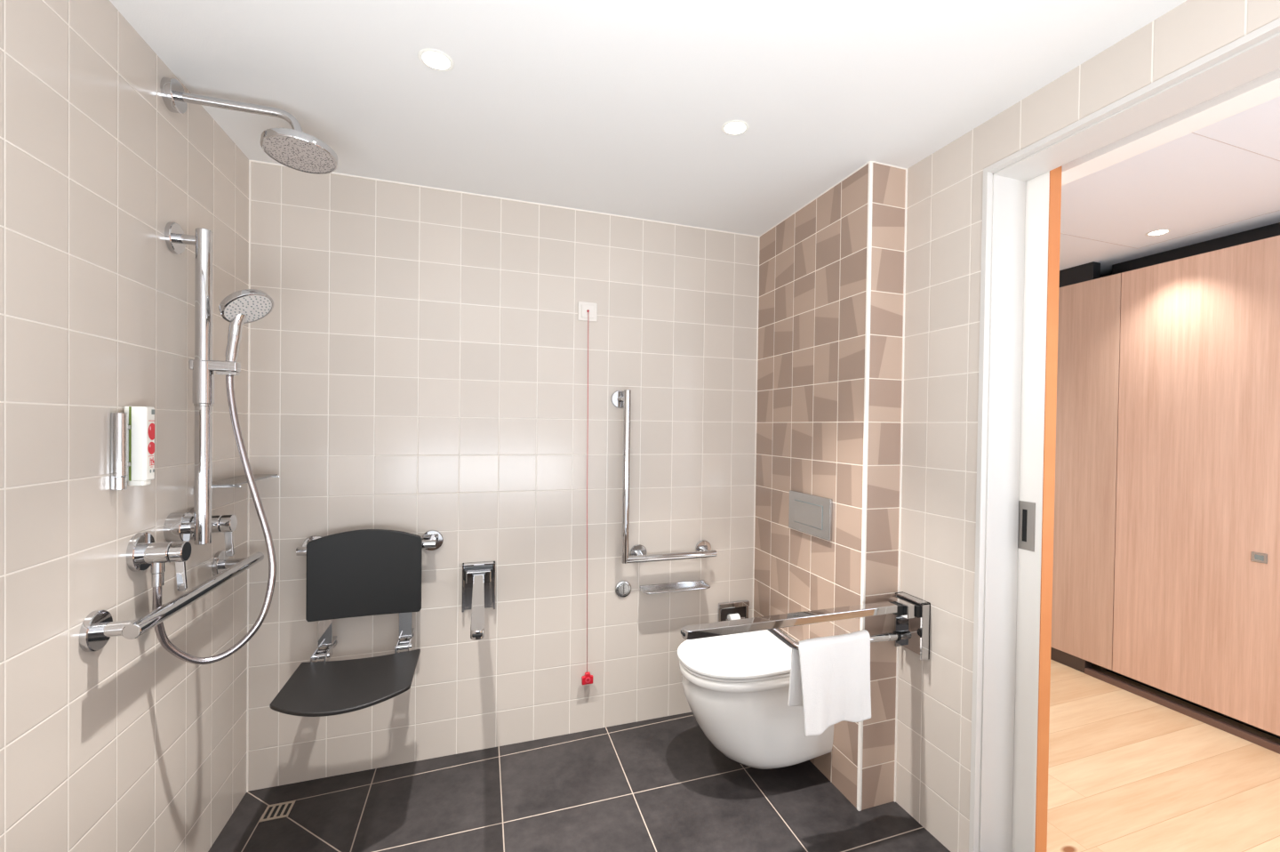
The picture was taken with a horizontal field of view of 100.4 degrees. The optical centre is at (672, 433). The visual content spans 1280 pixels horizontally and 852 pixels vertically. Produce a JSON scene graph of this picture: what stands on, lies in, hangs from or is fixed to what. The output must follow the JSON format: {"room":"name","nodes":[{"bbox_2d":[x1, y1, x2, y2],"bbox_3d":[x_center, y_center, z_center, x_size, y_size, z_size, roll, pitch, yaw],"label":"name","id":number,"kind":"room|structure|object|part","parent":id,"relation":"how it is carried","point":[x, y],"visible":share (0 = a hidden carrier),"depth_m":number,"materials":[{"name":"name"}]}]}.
{"room":"accessible bathroom","nodes":[
{"label":"accessible bathroom","id":0,"kind":"room"},
{"bbox_2d":[0,0,248,851],"bbox_3d":[-1.051,0.210,0.478,0.100,2.293,3.150,1,1,-20],"label":"wall","id":1,"kind":"structure","parent":0,"point":[124,745],"depth_m":1.16,"materials":[{"name":"beige tile"}]},
{"bbox_2d":[110,412,130,489],"bbox_3d":[-1.242,0.040,1.203,0.025,0.172,0.043,1,1,-20],"label":"wall bracket","id":2,"kind":"object","parent":1,"relation":"attached to","point":[119,427],"visible":1,"depth_m":1.19,"materials":[{"name":"silver metal"}]},
{"bbox_2d":[124,406,154,485],"bbox_3d":[-1.243,0.029,1.244,0.043,0.184,0.039,1,1,-20],"label":"soap bottle","id":3,"kind":"object","parent":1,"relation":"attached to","point":[140,419],"visible":0.98,"depth_m":1.23,"materials":[{"name":"white plastic"}]},
{"bbox_2d":[147,441,154,454],"bbox_3d":[-1.224,0.034,1.252,0.001,0.030,0.028,1,1,-20],"label":"print","id":4,"kind":"object","parent":3,"relation":"attached to","point":[150,444],"depth_m":1.25,"materials":[{"name":"red"}]},
{"bbox_2d":[148,423,154,439],"bbox_3d":[-1.224,-0.005,1.252,0.001,0.040,0.027,1,1,-20],"label":"print","id":5,"kind":"object","parent":3,"relation":"attached to","point":[151,426],"depth_m":1.25,"materials":[{"name":"red"}]},
{"bbox_2d":[126,532,191,591],"bbox_3d":[-1.241,0.313,1.298,0.096,0.147,0.092,1,1,-20],"label":"shower mixer","id":6,"kind":"object","parent":1,"relation":"attached to","point":[143,552],"visible":1,"depth_m":1.28,"materials":[{"name":"silver metal"}]},
{"bbox_2d":[150,562,165,586],"bbox_3d":[-1.250,0.338,1.295,0.025,0.065,0.025,1,1,-20],"label":"outlet","id":7,"kind":"object","parent":6,"relation":"attached to","point":[157,570],"depth_m":1.29,"materials":[{"name":"silver metal"}]},
{"bbox_3d":[-1.209,0.290,1.309,0.026,0.050,0.050,1,1,-20],"label":"lever handle","id":8,"kind":"part","parent":6,"relation":"part of","materials":[{"name":"silver metal"}]},
{"bbox_3d":[-1.206,0.344,1.309,0.023,0.085,0.008,1,1,-20],"label":"lever blade","id":9,"kind":"part","parent":6,"relation":"part of","materials":[{"name":"silver metal"}]},
{"bbox_2d":[79,550,263,651],"bbox_3d":[-1.293,0.416,1.439,0.094,0.084,0.695,1,1,-20],"label":"grab bar","id":10,"kind":"object","parent":1,"relation":"attached to","point":[96,629],"visible":0.99,"depth_m":1.20,"materials":[{"name":"silver metal"}]},
{"bbox_3d":[-1.193,0.421,1.150,0.068,0.031,0.031,1,1,-20],"label":"mounting arm","id":11,"kind":"part","parent":10,"relation":"part of","materials":[{"name":"silver metal"}]},
{"bbox_3d":[-1.385,0.412,1.690,0.068,0.031,0.031,1,1,-20],"label":"mounting arm","id":12,"kind":"part","parent":10,"relation":"part of","materials":[{"name":"silver metal"}]},
{"bbox_2d":[163,222,240,544],"bbox_3d":[-1.261,-0.129,1.442,0.146,0.856,0.080,1,1,-20],"label":"shower rail","id":13,"kind":"object","parent":1,"relation":"attached to","point":[179,526],"visible":0.99,"depth_m":1.43,"materials":[{"name":"silver metal"}]},
{"bbox_3d":[-1.289,-0.518,1.425,0.059,0.025,0.025,1,1,-20],"label":"mounting arm","id":14,"kind":"part","parent":13,"relation":"part of","materials":[{"name":"silver metal"}]},
{"bbox_3d":[-1.300,0.252,1.434,0.059,0.025,0.025,1,1,-20],"label":"mounting arm","id":15,"kind":"part","parent":13,"relation":"part of","materials":[{"name":"silver metal"}]},
{"bbox_3d":[-1.267,-0.124,1.440,0.036,0.846,0.036,1,1,-20],"label":"rail","id":16,"kind":"part","parent":13,"relation":"part of","materials":[{"name":"silver metal"}]},
{"bbox_2d":[218,288,273,375],"bbox_3d":[-1.167,-0.275,1.463,0.112,0.234,0.122,1,1,-20],"label":"shower","id":17,"kind":"object","parent":13,"relation":"attached to","point":[239,308],"visible":1,"depth_m":1.45,"materials":[{"name":"silver metal"}]},
{"bbox_2d":[152,375,276,663],"bbox_3d":[-1.211,0.220,1.412,0.089,0.759,0.255,1,1,35],"label":"shower hose","id":18,"kind":"object","parent":17,"relation":"hanging from","point":[163,638],"visible":0.98,"depth_m":1.46,"materials":[{"name":"silver metal"}]},
{"bbox_3d":[-1.201,-0.248,1.466,0.046,0.178,0.037,1,1,-20],"label":"handle","id":19,"kind":"part","parent":17,"relation":"part of","materials":[{"name":"silver metal"}]},
{"bbox_2d":[189,507,237,556],"bbox_3d":[-1.329,0.286,1.546,0.096,0.147,0.092,1,1,-20],"label":"shower mixer","id":20,"kind":"object","parent":1,"relation":"attached to","point":[226,524],"visible":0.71,"depth_m":1.54,"materials":[{"name":"silver metal"}]},
{"bbox_3d":[-1.298,0.263,1.557,0.026,0.050,0.050,1,1,-20],"label":"lever handle","id":21,"kind":"part","parent":20,"relation":"part of","materials":[{"name":"silver metal"}]},
{"bbox_3d":[-1.295,0.317,1.557,0.023,0.085,0.008,1,1,-20],"label":"lever blade","id":22,"kind":"part","parent":20,"relation":"part of","materials":[{"name":"silver metal"}]},
{"bbox_2d":[211,473,279,487],"bbox_3d":[-1.377,0.160,1.705,0.110,0.028,0.345,1,1,-20],"label":"wall shelf","id":23,"kind":"object","parent":1,"relation":"attached to","point":[235,481],"visible":0.58,"depth_m":1.65,"materials":[{"name":"grey"}]},
{"bbox_2d":[160,76,338,174],"bbox_3d":[-1.132,-0.842,1.451,0.382,0.157,0.179,1,1,-20],"label":"shower","id":24,"kind":"object","parent":1,"relation":"attached to","point":[294,148],"visible":1,"depth_m":1.44,"materials":[{"name":"silver metal"}]},
{"bbox_3d":[-1.167,-0.850,1.440,0.299,0.092,0.027,1,1,-20],"label":"arm","id":25,"kind":"part","parent":24,"relation":"part of","materials":[{"name":"silver metal"}]},
{"bbox_2d":[248,161,758,791],"bbox_3d":[-0.494,0.197,2.296,2.172,2.293,0.100,1,1,-20],"label":"wall","id":26,"kind":"structure","parent":0,"point":[419,360],"depth_m":2.16,"materials":[{"name":"beige tile"}]},
{"bbox_2d":[269,528,443,716],"bbox_3d":[-1.037,0.576,1.770,0.472,0.456,0.538,1,1,-20],"label":"chair","id":27,"kind":"object","parent":26,"relation":"attached to","point":[363,572],"visible":1,"depth_m":1.87,"materials":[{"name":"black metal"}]},
{"bbox_3d":[-1.023,0.790,1.694,0.368,0.018,0.379,1,1,-20],"label":"seat","id":28,"kind":"part","parent":27,"relation":"part of","materials":[{"name":"black plastic"}]},
{"bbox_3d":[-1.099,0.501,1.914,0.362,0.310,0.027,1,1,-20],"label":"backrest","id":29,"kind":"part","parent":27,"relation":"part of","materials":[{"name":"black plastic"}]},
{"bbox_3d":[-1.109,0.417,1.951,0.448,0.031,0.031,1,1,-20],"label":"mounting rail","id":30,"kind":"part","parent":27,"relation":"part of","materials":[{"name":"silver metal"}]},
{"bbox_2d":[461,560,495,639],"bbox_3d":[-0.662,0.616,1.818,0.124,0.187,0.701,1,1,-20],"label":"support rail","id":31,"kind":"object","parent":26,"relation":"attached to","point":[478,578],"visible":1,"depth_m":2.08,"materials":[{"name":"silver metal"}]},
{"bbox_3d":[-0.645,0.560,1.770,0.038,0.026,0.600,1,1,-20],"label":"arm","id":32,"kind":"part","parent":31,"relation":"part of","materials":[{"name":"silver metal"}]},
{"bbox_3d":[-0.774,0.611,2.132,0.124,0.187,0.034,1,1,-20],"label":"wall plate","id":33,"kind":"part","parent":31,"relation":"part of","materials":[{"name":"silver metal"}]},
{"bbox_2d":[246,160,907,801],"bbox_3d":[-0.345,0.174,1.881,2.172,2.233,0.782,1,1,-20],"label":"trim","id":34,"kind":"structure","parent":26,"relation":"attached to","point":[250,161],"depth_m":1.89,"materials":[{"name":"white"}]},
{"bbox_2d":[581,460,592,684],"bbox_3d":[-0.362,0.590,2.274,0.046,0.947,0.042,1,1,-20],"label":"pull cord","id":35,"kind":"object","parent":26,"relation":"attached to","point":[588,678],"depth_m":2.26,"materials":[{"name":"red plastic"}]},
{"bbox_3d":[-0.362,1.043,2.272,0.048,0.047,0.018,1,1,-20],"label":"handle","id":36,"kind":"part","parent":35,"relation":"part of","materials":[{"name":"red plastic"}]},
{"bbox_3d":[-0.358,0.253,2.262,0.016,1.545,0.003,1,1,-3],"label":"cord","id":37,"kind":"part","parent":35,"relation":"part of","materials":[{"name":"red fabric"}]},
{"bbox_2d":[577,301,597,321],"bbox_3d":[-0.362,-0.511,2.256,0.079,0.080,0.042,1,1,-20],"label":"switch","id":38,"kind":"object","parent":26,"relation":"attached to","point":[587,311],"depth_m":2.26,"materials":[{"name":"white plastic"}]},
{"bbox_2d":[577,301,597,321],"bbox_3d":[-0.361,-0.519,2.273,0.080,0.080,0.010,1,1,-20],"label":"switch plate","id":39,"kind":"object","parent":38,"relation":"attached to","point":[587,311],"depth_m":2.26,"materials":[{"name":"white plastic"}]},
{"bbox_2d":[587,325,588,424],"bbox_3d":[-0.361,-0.244,2.261,0.005,0.414,0.042,1,1,-20],"label":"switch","id":40,"kind":"object","parent":26,"relation":"attached to","point":[588,325],"depth_m":2.26,"materials":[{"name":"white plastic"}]},
{"bbox_2d":[615,580,631,597],"bbox_3d":[-0.215,0.685,2.345,0.074,0.074,0.010,1,1,-20],"label":"button","id":41,"kind":"object","parent":26,"relation":"attached to","point":[622,588],"visible":1,"depth_m":2.34,"materials":[{"name":"grey metal"}]},
{"bbox_2d":[610,389,717,563],"bbox_3d":[-0.031,0.193,2.366,0.482,0.755,0.080,1,1,-20],"label":"grab bar","id":42,"kind":"object","parent":26,"relation":"attached to","point":[620,398],"visible":1,"depth_m":2.28,"materials":[{"name":"silver metal"}]},
{"bbox_3d":[-0.210,-0.149,2.300,0.025,0.025,0.055,0,1,-39],"label":"mounting arm","id":43,"kind":"part","parent":42,"relation":"part of","materials":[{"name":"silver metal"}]},
{"bbox_2d":[640,579,710,593],"bbox_3d":[0.017,0.691,2.383,0.315,0.022,0.094,1,1,-20],"label":"tray","id":44,"kind":"object","parent":26,"relation":"attached to","point":[700,584],"visible":1,"depth_m":2.39,"materials":[{"name":"grey metal"}]},
{"bbox_3d":[0.002,0.690,2.423,0.310,0.022,0.010,1,1,-20],"label":"wall rail","id":45,"kind":"part","parent":44,"relation":"part of","materials":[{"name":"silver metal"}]},
{"bbox_2d":[717,599,749,621],"bbox_3d":[0.292,0.865,2.515,0.156,0.138,0.036,1,1,-20],"label":"paper holder","id":46,"kind":"object","parent":26,"relation":"attached to","point":[740,607],"visible":0.58,"depth_m":2.52,"materials":[{"name":"silver metal"}]},
{"bbox_2d":[727,613,740,620],"bbox_3d":[0.289,0.880,2.501,0.048,0.064,0.050,1,1,-20],"label":"paper roll","id":47,"kind":"object","parent":46,"relation":"on","point":[733,616],"visible":0.51,"depth_m":2.49,"materials":[{"name":"white paper"}]},
{"bbox_2d":[109,0,1279,276],"bbox_3d":[0.839,-0.957,1.611,4.400,0.067,4.450,1,1,-20],"label":"ceiling","id":48,"kind":"structure","parent":0,"point":[621,108],"depth_m":1.48,"materials":[{"name":"white paint"}]},
{"bbox_2d":[417,48,454,71],"bbox_3d":[-0.594,-0.939,1.340,0.084,0.003,0.084,1,1,-20],"label":"recessed light","id":49,"kind":"object","parent":48,"relation":"in","point":[436,60],"visible":1,"depth_m":1.34,"materials":[{"name":"white plastic"}]},
{"bbox_2d":[720,120,749,135],"bbox_3d":[0.192,-0.931,1.624,0.084,0.003,0.084,1,1,-20],"label":"recessed light","id":50,"kind":"object","parent":48,"relation":"in","point":[732,127],"visible":1,"depth_m":1.62,"materials":[{"name":"white plastic"}]},
{"bbox_2d":[1145,228,1171,235],"bbox_3d":[2.249,-0.929,2.465,0.088,0.003,0.088,1,1,-20],"label":"recessed light","id":51,"kind":"object","parent":48,"relation":"in","point":[1158,232],"visible":1,"depth_m":2.46,"materials":[{"name":"white plastic"}]},
{"bbox_2d":[208,658,1279,851],"bbox_3d":[0.854,1.340,1.654,4.300,0.060,4.450,1,1,-20],"label":"floor","id":52,"kind":"structure","parent":0,"point":[658,784],"depth_m":1.89,"materials":[{"name":"tile"}]},
{"bbox_2d":[258,800,295,822],"bbox_3d":[-1.334,1.276,1.802,0.081,0.003,0.080,1,1,-20],"label":"floor drain","id":53,"kind":"object","parent":52,"relation":"on","point":[279,810],"visible":1,"depth_m":1.80,"materials":[{"name":"silver metal"}]},
{"bbox_2d":[1050,222,1279,753],"bbox_3d":[2.603,0.202,2.238,0.174,2.250,4.190,1,1,-20],"label":"wardrobe","id":54,"kind":"object","parent":52,"relation":"on","point":[1166,567],"visible":0.66,"depth_m":2.55,"materials":[{"name":"brown wood"}]},
{"bbox_3d":[2.080,0.193,3.486,0.020,2.079,1.484,1,1,-20],"label":"door","id":55,"kind":"part","parent":54,"relation":"part of","materials":[{"name":"brown wood"}]},
{"bbox_3d":[2.452,0.210,2.443,0.020,2.079,0.724,1,1,-20],"label":"door","id":56,"kind":"part","parent":54,"relation":"part of","materials":[{"name":"brown wood"}]},
{"bbox_3d":[2.500,0.528,2.268,0.004,0.042,0.050,1,1,-20],"label":"lock plate","id":57,"kind":"part","parent":54,"relation":"part of","materials":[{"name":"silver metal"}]},
{"bbox_2d":[753,162,905,809],"bbox_3d":[0.604,0.183,2.222,0.154,2.233,0.777,1,1,-20],"label":"wall column","id":58,"kind":"structure","parent":0,"point":[812,264],"depth_m":1.97,"materials":[{"name":"brown tile"}]},
{"bbox_2d":[677,629,833,768],"bbox_3d":[0.285,1.031,2.055,0.543,0.403,0.398,1,1,-20],"label":"toilet","id":59,"kind":"object","parent":58,"relation":"attached to","point":[736,686],"visible":0.73,"depth_m":1.90,"materials":[{"name":"white ceramic"}]},
{"bbox_3d":[0.249,0.839,2.039,0.461,0.020,0.398,1,1,-20],"label":"lid","id":60,"kind":"part","parent":59,"relation":"part of","materials":[{"name":"white plastic"}]},
{"bbox_2d":[788,489,832,540],"bbox_3d":[0.546,0.322,2.128,0.015,0.158,0.284,1,1,-20],"label":"flush plate","id":61,"kind":"object","parent":58,"relation":"attached to","point":[811,514],"visible":1,"depth_m":2.10,"materials":[{"name":"grey plastic"}]},
{"bbox_2d":[856,160,872,810],"bbox_3d":[0.663,0.189,1.833,0.013,2.233,0.013,1,1,-20],"label":"trim","id":62,"kind":"structure","parent":58,"relation":"attached to","point":[870,164],"depth_m":1.83,"materials":[{"name":"white metal"}]},
{"bbox_2d":[896,0,1279,851],"bbox_3d":[1.111,0.202,1.249,0.148,2.233,3.150,1,1,-20],"label":"wall","id":63,"kind":"structure","parent":0,"point":[944,199],"depth_m":1.68,"materials":[{"name":"beige tile"}]},
{"bbox_2d":[680,591,930,660],"bbox_3d":[0.427,0.645,1.668,0.851,0.187,0.124,1,1,-20],"label":"support rail","id":64,"kind":"object","parent":63,"relation":"attached to","point":[912,614],"visible":0.98,"depth_m":1.71,"materials":[{"name":"silver metal"}]},
{"bbox_3d":[0.382,0.575,1.651,0.750,0.026,0.044,1,1,-20],"label":"arm","id":65,"kind":"part","parent":64,"relation":"part of","materials":[{"name":"silver metal"}]},
{"bbox_2d":[788,629,871,735],"bbox_3d":[0.505,0.787,1.701,0.271,0.291,0.079,1,1,-20],"label":"towel","id":66,"kind":"object","parent":64,"relation":"hanging from","point":[829,678],"visible":1,"depth_m":1.68,"materials":[{"name":"white fabric"}]},
{"bbox_3d":[0.812,0.649,1.805,0.034,0.187,0.124,1,1,-20],"label":"wall plate","id":67,"kind":"part","parent":64,"relation":"part of","materials":[{"name":"silver metal"}]},
{"bbox_2d":[1011,165,1062,851],"bbox_3d":[0.948,0.249,2.000,0.047,2.104,0.928,1,1,-20],"label":"door","id":68,"kind":"structure","parent":63,"relation":"in","point":[1043,205],"depth_m":1.58,"materials":[{"name":"white laminate"}]},
{"bbox_3d":[1.066,0.278,1.602,0.003,0.145,0.050,1,1,-20],"label":"flush pull","id":69,"kind":"part","parent":68,"relation":"part of","materials":[{"name":"silver metal"}]},
{"bbox_2d":[968,17,1279,851],"bbox_3d":[1.147,0.273,1.141,0.152,2.094,1.008,1,1,-20],"label":"trim","id":70,"kind":"structure","parent":63,"relation":"attached to","point":[1255,54],"depth_m":1.59,"materials":[{"name":"grey paint"}]},
{"bbox_2d":[1061,68,1279,185],"bbox_3d":[1.272,0.195,1.307,0.088,2.250,3.150,1,1,-20],"label":"header","id":71,"kind":"structure","parent":0,"point":[1265,88],"depth_m":1.32,"materials":[{"name":"white paint"}]},
{"bbox_2d":[1060,132,1279,247],"bbox_3d":[2.154,-0.917,1.167,1.379,0.002,2.730,1,1,-20],"label":"trim","id":72,"kind":"structure","parent":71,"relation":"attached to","point":[1192,132],"depth_m":2.25,"materials":[{"name":"grey paint"}]}
]}

